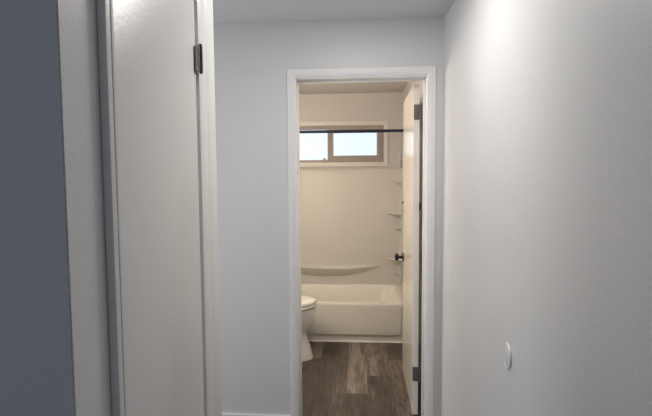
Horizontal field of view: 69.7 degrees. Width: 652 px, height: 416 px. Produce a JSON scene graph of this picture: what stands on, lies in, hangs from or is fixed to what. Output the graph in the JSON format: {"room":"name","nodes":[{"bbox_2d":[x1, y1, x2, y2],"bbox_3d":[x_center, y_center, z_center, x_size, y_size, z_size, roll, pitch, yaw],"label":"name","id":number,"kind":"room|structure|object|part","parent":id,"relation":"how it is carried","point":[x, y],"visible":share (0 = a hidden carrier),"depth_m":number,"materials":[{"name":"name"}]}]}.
{"room":"hallway","nodes":[
{"label":"hallway","id":0,"kind":"room"},
{"bbox_2d":[0,0,111,415],"bbox_3d":[-1.614,0.231,1.142,2.490,2.330,0.778,0,4,2],"label":"wall","id":1,"kind":"structure","parent":0,"point":[55,346],"depth_m":0.70,"materials":[{"name":"paint"}]},
{"bbox_2d":[96,0,221,415],"bbox_3d":[-0.353,0.247,1.153,0.027,2.280,0.669,0,4,2],"label":"door","id":2,"kind":"structure","parent":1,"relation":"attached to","point":[157,80],"depth_m":1.01,"materials":[{"name":"paint"}]},
{"bbox_2d":[213,17,444,415],"bbox_3d":[-1.070,0.116,2.819,3.650,2.330,0.120,0,4,4],"label":"wall","id":3,"kind":"structure","parent":0,"point":[252,61],"depth_m":2.68,"materials":[{"name":"paint"}]},
{"bbox_2d":[222,413,290,415],"bbox_3d":[-1.497,1.256,2.859,2.588,0.056,0.014,0,4,4],"label":"baseboard","id":4,"kind":"structure","parent":3,"relation":"attached to","point":[223,414],"depth_m":2.78,"materials":[{"name":"white paint"}]},
{"bbox_2d":[287,66,435,415],"bbox_3d":[0.204,0.246,2.730,0.826,2.065,0.139,0,4,4],"label":"door frame","id":5,"kind":"structure","parent":3,"relation":"attached to","point":[402,70],"depth_m":2.66,"materials":[{"name":"white paint"}]},
{"bbox_2d":[395,83,422,414],"bbox_3d":[0.562,0.242,3.130,0.162,1.991,0.713,0,4,5],"label":"door","id":6,"kind":"structure","parent":5,"relation":"attached to","point":[413,109],"depth_m":2.87,"materials":[{"name":"white paint"}]},
{"bbox_3d":[0.539,0.361,3.449,0.064,0.064,0.064,0,4,5],"label":"knob","id":7,"kind":"part","parent":6,"relation":"part of","materials":[{"name":"black metal"}]},
{"bbox_2d":[213,0,454,93],"bbox_3d":[-1.056,-0.950,0.677,3.650,0.120,8.601,0,4,2],"label":"ceiling","id":8,"kind":"structure","parent":0,"point":[224,11],"depth_m":2.48,"materials":[{"name":"white paint"}]},
{"bbox_2d":[299,92,401,167],"bbox_3d":[0.027,-0.021,4.922,1.520,2.310,0.120,0,4,4],"label":"wall","id":9,"kind":"structure","parent":0,"point":[339,106],"depth_m":4.78,"materials":[{"name":"grey paint"}]},
{"bbox_2d":[299,120,387,166],"bbox_3d":[0.055,-0.660,4.860,1.168,0.466,0.115,0,4,4],"label":"window","id":10,"kind":"structure","parent":9,"relation":"in","point":[316,149],"depth_m":4.83,"materials":[{"name":"clear glass"}]},
{"bbox_3d":[-0.218,-0.655,4.898,0.473,0.318,0.006,0,4,4],"label":"pane","id":11,"kind":"part","parent":10,"relation":"part of","materials":[{"name":"clear glass"}]},
{"bbox_3d":[0.300,-0.655,4.837,0.529,0.316,0.030,0,4,4],"label":"sash","id":12,"kind":"part","parent":10,"relation":"part of","materials":[{"name":"beige plastic"}]},
{"bbox_3d":[0.300,-0.658,4.837,0.453,0.238,0.006,0,4,4],"label":"pane","id":13,"kind":"part","parent":10,"relation":"part of","materials":[{"name":"clear glass"}]},
{"bbox_2d":[300,155,402,288],"bbox_3d":[-0.005,0.117,4.475,1.518,1.391,0.791,0,4,4],"label":"tub surround","id":14,"kind":"object","parent":9,"relation":"attached to","point":[351,219],"visible":0.52,"depth_m":4.84,"materials":[{"name":"plastic"}]},
{"bbox_2d":[387,258,401,262],"bbox_3d":[0.696,0.541,4.777,0.145,0.051,0.123,0,4,4],"label":"shelf","id":15,"kind":"object","parent":14,"relation":"attached to","point":[389,260],"depth_m":4.79,"materials":[{"name":"plastic"}]},
{"bbox_2d":[387,212,401,217],"bbox_3d":[0.693,0.073,4.746,0.145,0.051,0.123,0,4,4],"label":"shelf","id":16,"kind":"object","parent":14,"relation":"attached to","point":[389,214],"depth_m":4.76,"materials":[{"name":"plastic"}]},
{"bbox_3d":[0.737,0.211,4.421,0.031,1.201,0.776,0,4,4],"label":"panel","id":17,"kind":"part","parent":14,"relation":"part of","materials":[{"name":"plastic"}]},
{"bbox_2d":[302,341,420,415],"bbox_3d":[-0.942,1.286,3.380,3.620,0.080,3.500,0,4,4],"label":"floor","id":18,"kind":"structure","parent":0,"point":[340,378],"depth_m":3.34,"materials":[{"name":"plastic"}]},
{"bbox_2d":[301,295,315,361],"bbox_3d":[-0.435,0.827,3.785,0.719,0.775,0.470,0,4,4],"label":"toilet","id":19,"kind":"object","parent":18,"relation":"on","point":[308,303],"visible":0.18,"depth_m":3.72,"materials":[{"name":"white ceramic"}]},
{"bbox_3d":[-0.322,0.779,3.774,0.492,0.022,0.372,0,4,4],"label":"seat","id":20,"kind":"part","parent":19,"relation":"part of","materials":[{"name":"white plastic"}]},
{"bbox_3d":[-0.327,0.742,3.772,0.502,0.038,0.372,0,4,4],"label":"lid","id":21,"kind":"part","parent":19,"relation":"part of","materials":[{"name":"white plastic"}]},
{"bbox_2d":[301,283,402,342],"bbox_3d":[0.001,0.987,4.528,1.514,0.352,0.794,0,4,4],"label":"bathtub","id":22,"kind":"object","parent":18,"relation":"on","point":[345,312],"visible":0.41,"depth_m":4.13,"materials":[{"name":"white plastic"}]},
{"bbox_2d":[402,81,422,366],"bbox_3d":[0.772,0.046,3.838,0.120,2.310,2.180,0,4,4],"label":"wall","id":23,"kind":"structure","parent":0,"point":[408,86],"depth_m":3.36,"materials":[{"name":"grey paint"}]},
{"bbox_2d":[300,129,402,132],"bbox_3d":[-0.036,-0.663,4.069,1.520,0.064,0.064,0,4,4],"label":"shower curtain rod","id":24,"kind":"object","parent":23,"relation":"attached to","point":[377,130],"visible":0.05,"depth_m":4.04,"materials":[{"name":"black metal"}]},
{"bbox_2d":[441,0,651,415],"bbox_3d":[0.643,0.252,0.595,0.120,2.330,4.400,0,4,2],"label":"wall","id":25,"kind":"structure","parent":0,"point":[547,235],"depth_m":1.28,"materials":[{"name":"paint"}]},
{"bbox_2d":[504,342,511,368],"bbox_3d":[0.621,0.505,1.601,0.009,0.089,0.089,0,4,9],"label":"wall plate","id":26,"kind":"object","parent":25,"relation":"attached to","point":[508,356],"visible":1,"depth_m":1.58,"materials":[{"name":"paint"}]}
]}

